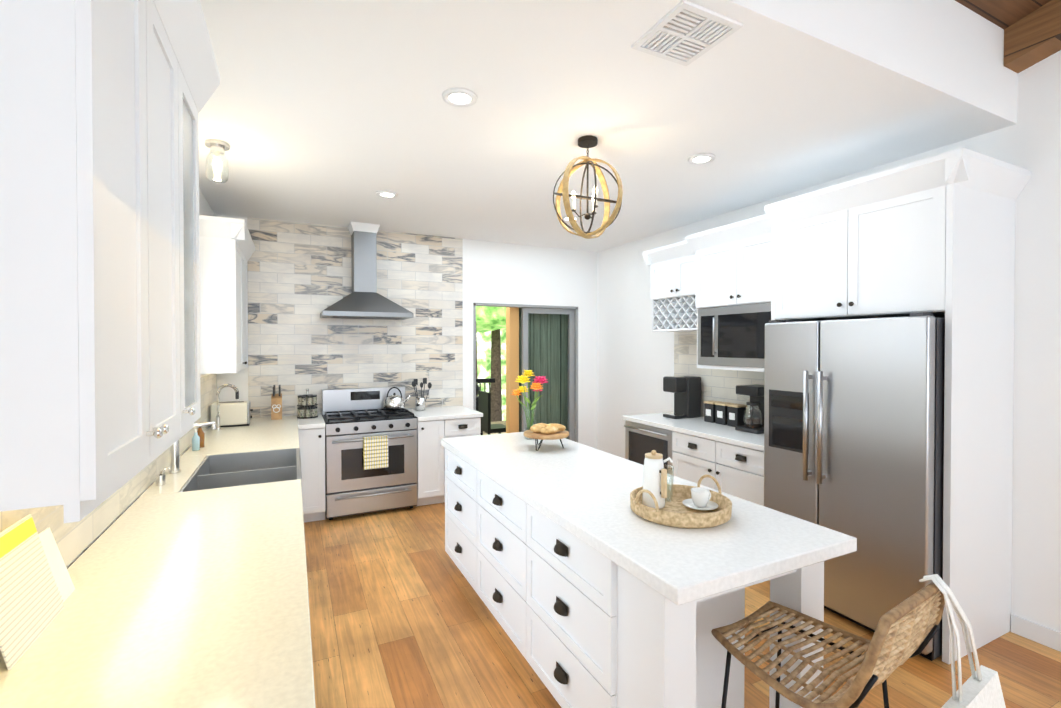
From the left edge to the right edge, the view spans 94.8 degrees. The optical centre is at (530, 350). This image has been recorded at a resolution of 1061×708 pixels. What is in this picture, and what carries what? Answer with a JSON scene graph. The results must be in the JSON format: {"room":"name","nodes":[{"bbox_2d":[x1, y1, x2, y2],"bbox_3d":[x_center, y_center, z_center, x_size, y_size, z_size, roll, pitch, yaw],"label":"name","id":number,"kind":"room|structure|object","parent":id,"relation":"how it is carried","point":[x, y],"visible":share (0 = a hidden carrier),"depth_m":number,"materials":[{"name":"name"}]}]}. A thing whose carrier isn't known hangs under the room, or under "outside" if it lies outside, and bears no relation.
{"room":"kitchen","nodes":[
{"label":"kitchen","id":0,"kind":"room"},
{"bbox_2d":[66,189,217,568],"bbox_3d":[-1.026,-0.778,0.451,0.120,4.800,9.500,0,1,-26],"label":"wall","id":1,"kind":"structure","parent":0,"point":[204,208],"depth_m":3.92,"materials":[{"name":"white paint"}]},
{"bbox_2d":[0,374,216,566],"bbox_3d":[-2.008,0.456,2.628,0.008,0.451,4.491,0,1,-26],"label":"wall tile","id":2,"kind":"structure","parent":1,"relation":"attached to","point":[74,540],"depth_m":1.83,"materials":[{"name":"tile"}]},
{"bbox_2d":[0,0,219,522],"bbox_3d":[-1.060,-0.348,1.159,0.431,1.245,1.085,0,1,-26],"label":"upper cabinet","id":3,"kind":"object","parent":1,"relation":"attached to","point":[103,103],"visible":1,"depth_m":0.81,"materials":[{"name":"white wood"}]},
{"bbox_2d":[180,458,207,489],"bbox_3d":[-1.897,0.793,2.769,0.012,0.209,0.900,0,1,-26],"label":"sink","id":4,"kind":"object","parent":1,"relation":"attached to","point":[203,468],"depth_m":2.72,"materials":[{"name":"grey metal"}]},
{"bbox_2d":[199,215,254,373],"bbox_3d":[-2.586,-0.416,4.181,0.331,1.175,1.175,0,1,-26],"label":"upper cabinet","id":5,"kind":"object","parent":1,"relation":"attached to","point":[226,248],"visible":0.98,"depth_m":3.71,"materials":[{"name":"white wood"}]},
{"bbox_2d":[196,466,295,489],"bbox_3d":[-1.663,0.804,2.883,0.508,0.185,0.016,0,1,-26],"label":"sink","id":6,"kind":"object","parent":1,"relation":"attached to","point":[274,473],"depth_m":2.87,"materials":[{"name":"grey metal"}]},
{"bbox_2d":[208,450,287,457],"bbox_3d":[-1.857,0.788,3.282,0.508,0.209,0.012,0,1,-26],"label":"sink","id":7,"kind":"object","parent":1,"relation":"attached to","point":[249,451],"depth_m":3.27,"materials":[{"name":"grey metal"}]},
{"bbox_2d":[296,446,299,477],"bbox_3d":[-1.429,0.791,2.997,0.012,0.209,0.900,0,1,-26],"label":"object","id":8,"kind":"structure","parent":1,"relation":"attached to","point":[297,447],"depth_m":3.03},
{"bbox_2d":[218,214,597,448],"bbox_3d":[-1.069,-0.319,5.652,4.290,3.770,0.120,0,1,-26],"label":"wall","id":9,"kind":"structure","parent":0,"point":[493,272],"depth_m":6.13,"materials":[{"name":"white paint"}]},
{"bbox_2d":[247,217,462,417],"bbox_3d":[-1.776,0.136,5.241,2.180,2.869,0.008,0,1,-26],"label":"wall tile","id":10,"kind":"structure","parent":9,"relation":"attached to","point":[299,277],"depth_m":5.13,"materials":[{"name":"tile"}]},
{"bbox_2d":[320,222,413,319],"bbox_3d":[-1.679,-0.811,4.987,0.850,0.966,0.509,0,1,-26],"label":"range hood","id":11,"kind":"object","parent":10,"relation":"attached to","point":[364,299],"visible":1,"depth_m":4.96,"materials":[{"name":"silver metal"}]},
{"bbox_2d":[473,303,577,441],"bbox_3d":[-0.051,0.496,6.156,1.450,2.130,0.120,0,1,-26],"label":"sliding door","id":12,"kind":"structure","parent":9,"relation":"attached to","point":[527,312],"depth_m":6.32,"materials":[{"name":"grey"}]},
{"bbox_2d":[198,0,1017,251],"bbox_3d":[-0.131,-1.733,3.685,4.328,0.900,4.210,0,1,-26],"label":"ceiling","id":13,"kind":"structure","parent":0,"point":[340,113],"depth_m":2.58,"materials":[{"name":"white paint"}]},
{"bbox_2d":[205,139,229,182],"bbox_3d":[-1.931,-1.158,3.010,0.130,0.234,0.130,0,1,-26],"label":"ceiling light","id":14,"kind":"object","parent":13,"relation":"attached to","point":[218,148],"visible":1,"depth_m":2.99,"materials":[{"name":"silver metal"}]},
{"bbox_2d":[376,190,397,197],"bbox_3d":[-1.178,-1.280,4.009,0.176,0.011,0.176,0,1,-26],"label":"recessed light","id":15,"kind":"object","parent":13,"relation":"attached to","point":[386,194],"visible":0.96,"depth_m":3.99,"materials":[{"name":"white"}]},
{"bbox_2d":[442,87,476,106],"bbox_3d":[-0.353,-1.263,2.442,0.176,0.011,0.176,0,1,-26],"label":"recessed light","id":16,"kind":"object","parent":13,"relation":"attached to","point":[460,97],"visible":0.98,"depth_m":2.43,"materials":[{"name":"white"}]},
{"bbox_2d":[562,216,578,220],"bbox_3d":[0.391,-1.288,4.773,0.176,0.011,0.176,0,1,-26],"label":"recessed light","id":17,"kind":"object","parent":13,"relation":"attached to","point":[564,218],"visible":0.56,"depth_m":4.75,"materials":[{"name":"white"}]},
{"bbox_2d":[553,135,622,238],"bbox_3d":[0.345,-0.976,2.952,0.450,0.593,0.428,0,1,-26],"label":"pendant chandelier","id":18,"kind":"object","parent":13,"relation":"hanging from","point":[588,141],"visible":1,"depth_m":2.93,"materials":[{"name":"brown metal"}]},
{"bbox_2d":[631,0,742,65],"bbox_3d":[0.619,-1.257,1.953,0.300,0.013,0.300,0,1,-26],"label":"air vent grille","id":19,"kind":"object","parent":13,"relation":"attached to","point":[684,32],"visible":0.98,"depth_m":1.93,"materials":[{"name":"white metal"}]},
{"bbox_2d":[688,153,714,164],"bbox_3d":[1.135,-1.272,3.244,0.176,0.011,0.176,0,1,-26],"label":"recessed light","id":20,"kind":"object","parent":13,"relation":"attached to","point":[701,158],"visible":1,"depth_m":3.24,"materials":[{"name":"white plastic"}]},
{"bbox_2d":[304,502,1060,707],"bbox_3d":[0.992,1.662,1.415,4.728,0.100,9.580,0,1,-26],"label":"floor","id":21,"kind":"structure","parent":0,"point":[401,615],"depth_m":2.65,"materials":[{"name":"brown wood"}]},
{"bbox_2d":[176,450,295,489],"bbox_3d":[-2.048,1.151,3.484,0.658,0.872,0.627,0,1,-26],"label":"sink","id":22,"kind":"object","parent":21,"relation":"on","point":[250,461],"depth_m":3.23,"materials":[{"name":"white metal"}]},
{"bbox_2d":[169,421,215,473],"bbox_3d":[-1.918,0.544,2.780,0.225,0.273,0.099,0,1,-26],"label":"faucet","id":23,"kind":"object","parent":22,"relation":"on","point":[174,459],"visible":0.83,"depth_m":2.71,"materials":[{"name":"silver metal"}]},
{"bbox_2d":[300,426,303,477],"bbox_3d":[-2.268,1.145,4.007,0.721,0.872,0.506,0,1,-26],"label":"base cabinet","id":24,"kind":"object","parent":21,"relation":"on","point":[301,427],"depth_m":4.37,"materials":[{"name":"white wood"}]},
{"bbox_2d":[304,422,325,522],"bbox_3d":[-2.142,1.138,4.697,0.276,0.872,0.664,0,1,-26],"label":"base cabinet","id":25,"kind":"object","parent":21,"relation":"on","point":[314,440],"depth_m":4.43,"materials":[{"name":"white wood"}]},
{"bbox_2d":[0,478,315,707],"bbox_3d":[-1.120,0.715,1.606,0.688,0.040,1.870,0,1,-26],"label":"countertop","id":26,"kind":"structure","parent":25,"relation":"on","point":[190,598],"depth_m":1.28,"materials":[{"name":"white stone"}]},
{"bbox_2d":[0,542,15,669],"bbox_3d":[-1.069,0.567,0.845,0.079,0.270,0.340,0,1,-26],"label":"card","id":27,"kind":"object","parent":26,"relation":"on","point":[8,551],"depth_m":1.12,"materials":[{"name":"white paper"}]},
{"bbox_2d":[0,514,74,662],"bbox_3d":[-1.259,0.566,1.231,0.073,0.265,0.400,0,1,-26],"label":"book","id":28,"kind":"object","parent":26,"relation":"on","point":[37,588],"depth_m":1.24,"materials":[{"name":"white paper"}]},
{"bbox_2d":[156,467,170,485],"bbox_3d":[-1.873,0.641,2.490,0.061,0.086,0.039,0,1,-26],"label":"soap dispenser","id":29,"kind":"object","parent":26,"relation":"on","point":[160,478],"visible":1,"depth_m":2.48,"materials":[{"name":"silver metal"}]},
{"bbox_2d":[180,415,299,461],"bbox_3d":[-2.299,0.689,4.029,0.688,0.040,1.720,0,1,-26],"label":"countertop","id":30,"kind":"structure","parent":25,"relation":"on","point":[262,433],"depth_m":3.72,"materials":[{"name":"beige stone"}]},
{"bbox_2d":[192,427,202,450],"bbox_3d":[-2.263,0.602,3.300,0.046,0.145,0.045,0,1,-26],"label":"soap bottle","id":31,"kind":"object","parent":30,"relation":"on","point":[198,440],"depth_m":3.30,"materials":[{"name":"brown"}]},
{"bbox_2d":[202,422,204,446],"bbox_3d":[-2.297,0.589,3.396,0.054,0.170,0.057,0,1,25],"label":"soap bottle","id":32,"kind":"object","parent":30,"relation":"on","point":[203,434],"depth_m":3.39,"materials":[{"name":"brown"}]},
{"bbox_2d":[214,384,238,429],"bbox_3d":[-2.570,0.474,4.128,0.184,0.385,0.060,0,1,-26],"label":"spring faucet","id":33,"kind":"object","parent":30,"relation":"on","point":[220,388],"visible":1,"depth_m":4.10,"materials":[{"name":"silver metal"}]},
{"bbox_2d":[210,401,252,426],"bbox_3d":[-2.636,0.561,4.320,0.312,0.206,0.180,0,1,-26],"label":"toaster","id":34,"kind":"object","parent":30,"relation":"on","point":[234,413],"visible":0.88,"depth_m":4.25,"materials":[{"name":"beige metal"}]},
{"bbox_2d":[271,385,281,419],"bbox_3d":[-2.449,0.499,4.708,0.090,0.323,0.144,0,1,-26],"label":"knife block","id":35,"kind":"object","parent":30,"relation":"on","point":[276,406],"visible":1,"depth_m":4.66,"materials":[{"name":"brown wood"}]},
{"bbox_2d":[297,389,317,418],"bbox_3d":[-2.194,0.518,4.802,0.190,0.282,0.190,0,1,-26],"label":"spice carousel","id":36,"kind":"object","parent":30,"relation":"on","point":[308,407],"visible":1,"depth_m":4.74,"materials":[{"name":"black metal"}]},
{"bbox_2d":[296,414,323,429],"bbox_3d":[-2.115,0.682,4.694,0.226,0.040,0.685,0,1,-26],"label":"countertop","id":37,"kind":"structure","parent":25,"relation":"on","point":[317,423],"depth_m":4.45,"materials":[{"name":"white stone"}]},
{"bbox_2d":[322,386,417,519],"bbox_3d":[-1.622,0.988,4.905,0.834,1.168,0.739,0,1,-26],"label":"range","id":38,"kind":"object","parent":21,"relation":"on","point":[352,417],"visible":1,"depth_m":4.67,"materials":[{"name":"grey metal"}]},
{"bbox_2d":[363,435,387,469],"bbox_3d":[-1.454,0.959,4.588,0.220,0.297,0.044,0,1,-26],"label":"towel","id":39,"kind":"object","parent":38,"relation":"hanging from","point":[375,452],"visible":0.98,"depth_m":4.57,"materials":[{"name":"yellow fabric"}]},
{"bbox_2d":[383,387,410,410],"bbox_3d":[-1.410,0.502,5.138,0.268,0.237,0.224,0,1,-26],"label":"kettle","id":40,"kind":"object","parent":38,"relation":"on","point":[394,402],"visible":1,"depth_m":5.06,"materials":[{"name":"silver metal"}]},
{"bbox_2d":[407,406,482,505],"bbox_3d":[-0.947,1.112,5.261,0.682,0.913,0.696,0,1,-26],"label":"base cabinet","id":41,"kind":"object","parent":21,"relation":"on","point":[435,425],"visible":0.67,"depth_m":4.92,"materials":[{"name":"white wood"}]},
{"bbox_2d":[412,378,431,410],"bbox_3d":[-1.185,0.479,5.316,0.213,0.350,0.125,0,1,-26],"label":"utensil crock","id":42,"kind":"object","parent":41,"relation":"on","point":[420,403],"visible":1,"depth_m":5.28,"materials":[{"name":"silver metal"}]},
{"bbox_2d":[441,444,823,707],"bbox_3d":[0.228,1.157,2.723,0.835,0.878,2.374,0,1,-26],"label":"kitchen island","id":43,"kind":"object","parent":21,"relation":"on","point":[591,588],"depth_m":1.94,"materials":[{"name":"white wood"}]},
{"bbox_2d":[441,432,856,607],"bbox_3d":[0.256,0.693,2.699,0.847,0.050,2.490,0,1,-26],"label":"island countertop","id":44,"kind":"structure","parent":43,"relation":"on","point":[587,490],"depth_m":1.86,"materials":[{"name":"white stone"}]},
{"bbox_2d":[511,370,547,439],"bbox_3d":[0.002,0.402,3.631,0.284,0.510,0.222,0,1,-26],"label":"flowers","id":45,"kind":"object","parent":44,"relation":"on","point":[535,385],"visible":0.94,"depth_m":3.62,"materials":[{"name":"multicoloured plant"}]},
{"bbox_2d":[523,430,568,450],"bbox_3d":[0.107,0.606,3.298,0.312,0.105,0.312,0,1,-26],"label":"cake stand","id":46,"kind":"object","parent":44,"relation":"on","point":[560,435],"visible":0.79,"depth_m":3.21,"materials":[{"name":"brown wood"}]},
{"bbox_2d":[530,423,565,433],"bbox_3d":[0.100,0.522,3.304,0.244,0.060,0.219,0,1,-26],"label":"bread loaves","id":47,"kind":"object","parent":46,"relation":"on","point":[544,428],"visible":1,"depth_m":3.23,"materials":[{"name":"beige food"}]},
{"bbox_2d":[630,474,731,528],"bbox_3d":[0.622,0.611,2.036,0.417,0.126,0.406,0,1,-26],"label":"wicker tray","id":48,"kind":"object","parent":44,"relation":"on","point":[675,512],"visible":0.83,"depth_m":1.94,"materials":[{"name":"beige wicker"}]},
{"bbox_2d":[642,450,672,508],"bbox_3d":[0.536,0.543,2.073,0.106,0.237,0.123,0,1,-26],"label":"ceramic pitcher","id":49,"kind":"object","parent":48,"relation":"on","point":[655,477],"visible":0.98,"depth_m":2.04,"materials":[{"name":"white ceramic"}]},
{"bbox_2d":[664,464,673,501],"bbox_3d":[0.598,0.586,2.152,0.066,0.150,0.066,0,1,-26],"label":"glass tumbler","id":50,"kind":"object","parent":48,"relation":"on","point":[669,493],"visible":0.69,"depth_m":2.14,"materials":[{"name":"clear glass"}]},
{"bbox_2d":[682,487,717,509],"bbox_3d":[0.716,0.625,2.059,0.144,0.072,0.144,0,1,-26],"label":"cup","id":51,"kind":"object","parent":48,"relation":"on","point":[700,499],"visible":1,"depth_m":2.04,"materials":[{"name":"white ceramic"}]},
{"bbox_2d":[624,420,672,473],"bbox_3d":[1.364,1.135,4.729,0.687,0.861,0.677,0,1,-26],"label":"beverage cooler","id":52,"kind":"object","parent":21,"relation":"on","point":[641,440],"visible":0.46,"depth_m":4.62,"materials":[{"name":"grey metal"}]},
{"bbox_2d":[670,428,763,505],"bbox_3d":[1.761,1.145,3.999,0.673,0.872,0.978,0,1,-26],"label":"base cabinet","id":53,"kind":"object","parent":21,"relation":"on","point":[730,459],"depth_m":3.80,"materials":[{"name":"white wood"}]},
{"bbox_2d":[622,412,763,447],"bbox_3d":[1.596,0.686,4.311,0.674,0.040,1.692,0,1,-26],"label":"countertop","id":54,"kind":"structure","parent":53,"relation":"on","point":[697,425],"depth_m":4.21,"materials":[{"name":"white stone"}]},
{"bbox_2d":[663,376,700,418],"bbox_3d":[1.494,0.457,4.822,0.330,0.405,0.210,0,1,-26],"label":"coffee maker","id":55,"kind":"object","parent":54,"relation":"on","point":[686,390],"visible":1,"depth_m":4.75,"materials":[{"name":"grey plastic"}]},
{"bbox_2d":[703,400,712,422],"bbox_3d":[1.688,0.567,4.517,0.120,0.190,0.118,0,1,-26],"label":"canister","id":56,"kind":"object","parent":54,"relation":"on","point":[708,405],"depth_m":4.49,"materials":[{"name":"grey plastic"}]},
{"bbox_2d":[713,401,727,424],"bbox_3d":[1.747,0.569,4.396,0.120,0.190,0.118,0,1,-26],"label":"canister","id":57,"kind":"object","parent":54,"relation":"on","point":[718,406],"depth_m":4.38,"materials":[{"name":"grey plastic"}]},
{"bbox_2d":[725,403,746,426],"bbox_3d":[1.806,0.570,4.275,0.120,0.190,0.118,0,1,-26],"label":"canister","id":58,"kind":"object","parent":54,"relation":"on","point":[725,413],"depth_m":4.24,"materials":[{"name":"grey plastic"}]},
{"bbox_2d":[735,384,763,433],"bbox_3d":[1.865,0.480,4.030,0.276,0.375,0.220,0,1,-26],"label":"drip coffee maker","id":59,"kind":"object","parent":54,"relation":"on","point":[754,423],"visible":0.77,"depth_m":3.99,"materials":[{"name":"grey plastic"}]},
{"bbox_2d":[711,582,944,707],"bbox_3d":[0.898,1.134,1.531,0.494,0.942,0.525,0,1,-33],"label":"rattan stool","id":60,"kind":"object","parent":21,"relation":"on","point":[906,629],"visible":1,"depth_m":1.46,"materials":[{"name":"brown wicker"}]},
{"bbox_2d":[919,574,1005,707],"bbox_3d":[1.260,1.017,1.395,0.400,0.750,0.180,0,1,-33],"label":"tote bag","id":61,"kind":"object","parent":60,"relation":"hanging from","point":[980,687],"visible":1,"depth_m":1.39,"materials":[{"name":"fabric"}]},
{"bbox_2d":[764,312,944,660],"bbox_3d":[2.105,0.696,3.038,0.832,1.789,0.954,0,1,-26],"label":"fridge","id":62,"kind":"object","parent":21,"relation":"on","point":[853,427],"visible":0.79,"depth_m":2.73,"materials":[{"name":"grey metal"}]},
{"bbox_2d":[765,147,1031,663],"bbox_3d":[2.186,0.301,3.037,0.743,2.583,1.103,0,1,-26],"label":"tall cabinet","id":63,"kind":"object","parent":21,"relation":"on","point":[935,235],"visible":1,"depth_m":2.65,"materials":[{"name":"white wood"}]},
{"bbox_2d":[598,50,1060,631],"bbox_3d":[2.974,-0.799,2.398,0.120,4.800,9.500,0,1,-26],"label":"wall","id":64,"kind":"structure","parent":0,"point":[624,360],"depth_m":2.72,"materials":[{"name":"white paint"}]},
{"bbox_2d":[647,250,697,329],"bbox_3d":[1.557,-0.565,4.738,0.378,0.718,0.738,0,1,-26],"label":"upper cabinet","id":65,"kind":"object","parent":64,"relation":"attached to","point":[668,271],"depth_m":4.75,"materials":[{"name":"white wood"}]},
{"bbox_2d":[674,331,763,416],"bbox_3d":[1.900,0.220,4.467,0.008,0.883,1.660,0,1,-26],"label":"wall tile","id":66,"kind":"structure","parent":64,"relation":"attached to","point":[719,384],"depth_m":4.77,"materials":[{"name":"tile"}]},
{"bbox_2d":[687,226,771,309],"bbox_3d":[1.846,-0.639,4.005,0.498,0.555,0.947,0,1,-26],"label":"upper cabinet","id":67,"kind":"object","parent":64,"relation":"attached to","point":[722,266],"depth_m":3.92,"materials":[{"name":"white wood"}]},
{"bbox_2d":[698,303,770,367],"bbox_3d":[1.824,-0.114,3.966,0.478,0.483,0.844,0,1,-26],"label":"microwave","id":68,"kind":"object","parent":67,"relation":"in","point":[731,336],"visible":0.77,"depth_m":3.91,"materials":[{"name":"grey metal"}]},
{"bbox_2d":[1011,614,1060,651],"bbox_3d":[3.834,1.571,0.501,0.015,0.099,5.048,0,1,-26],"label":"baseboard","id":69,"kind":"structure","parent":64,"relation":"attached to","point":[1037,632],"depth_m":2.66,"materials":[{"name":"white"}]},
{"bbox_2d":[955,0,1050,28],"bbox_3d":[1.922,-2.364,-0.539,4.328,1.294,5.170,0,1,-26],"label":"planks","id":70,"kind":"object","parent":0,"point":[1003,14],"visible":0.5,"depth_m":2.52,"materials":[{"name":"brown wood"}]},
{"bbox_2d":[1004,0,1060,72],"bbox_3d":[3.791,-2.223,0.371,0.168,1.390,5.168,0,1,-26],"label":"beam","id":71,"kind":"structure","parent":70,"relation":"attached to","point":[1032,38],"depth_m":2.58,"materials":[{"name":"brown wood"}]},
{"label":"outside","id":72,"kind":"structure","parent":0,"visible":0},
{"bbox_2d":[476,306,505,395],"bbox_3d":[-1.309,-0.231,10.960,2.889,4.480,2.417,0,1,-26],"label":"tree","id":73,"kind":"object","parent":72,"point":[488,318],"visible":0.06,"depth_m":10.81,"materials":[{"name":"green plant"}]},
{"bbox_2d":[477,328,505,420],"bbox_3d":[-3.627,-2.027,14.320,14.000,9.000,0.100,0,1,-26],"label":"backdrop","id":74,"kind":"structure","parent":72,"point":[483,355],"depth_m":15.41,"materials":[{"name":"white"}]},
{"bbox_2d":[483,421,505,434],"bbox_3d":[-0.668,1.623,8.282,8.000,0.110,4.220,0,1,-26],"label":"floor","id":75,"kind":"structure","parent":72,"point":[498,422],"depth_m":10.31,"materials":[{"name":"beige wood"}]},
{"bbox_2d":[476,382,482,434],"bbox_3d":[-1.127,1.006,8.007,0.600,1.130,0.600,0,1,-26],"label":"grill","id":76,"kind":"object","parent":75,"relation":"on","point":[477,388],"visible":0.02,"depth_m":7.88,"materials":[{"name":"black metal"}]},
{"bbox_2d":[476,378,494,392],"bbox_3d":[-2.115,1.025,8.505,3.200,1.080,0.100,0,1,-26],"label":"porch railing","id":77,"kind":"object","parent":75,"relation":"on","point":[486,380],"visible":0.04,"depth_m":9.11,"materials":[{"name":"black metal"}]},
{"bbox_2d":[478,391,505,434],"bbox_3d":[-0.528,1.090,7.132,0.350,0.980,0.400,0,1,-26],"label":"porch chair","id":78,"kind":"object","parent":75,"relation":"on","point":[484,406],"visible":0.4,"depth_m":6.97,"materials":[{"name":"black metal"}]},
{"bbox_2d":[506,307,518,432],"bbox_3d":[-0.235,0.275,6.210,0.138,2.630,0.138,0,1,-26],"label":"porch post","id":79,"kind":"object","parent":75,"relation":"on","point":[512,364],"depth_m":6.16,"materials":[{"name":"brown wood"}]},
{"bbox_2d":[519,308,567,438],"bbox_3d":[0.287,0.272,6.488,1.040,2.630,0.055,0,1,-26],"label":"siding","id":80,"kind":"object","parent":75,"relation":"on","point":[538,357],"visible":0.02,"depth_m":6.44,"materials":[{"name":"green wood"}]},
{"bbox_2d":[490,329,501,421],"bbox_3d":[-0.850,-0.543,12.070,2.889,5.080,2.417,0,1,-26],"label":"tree","id":81,"kind":"object","parent":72,"point":[496,400],"depth_m":11.97,"materials":[{"name":"brown plant"}]}
]}

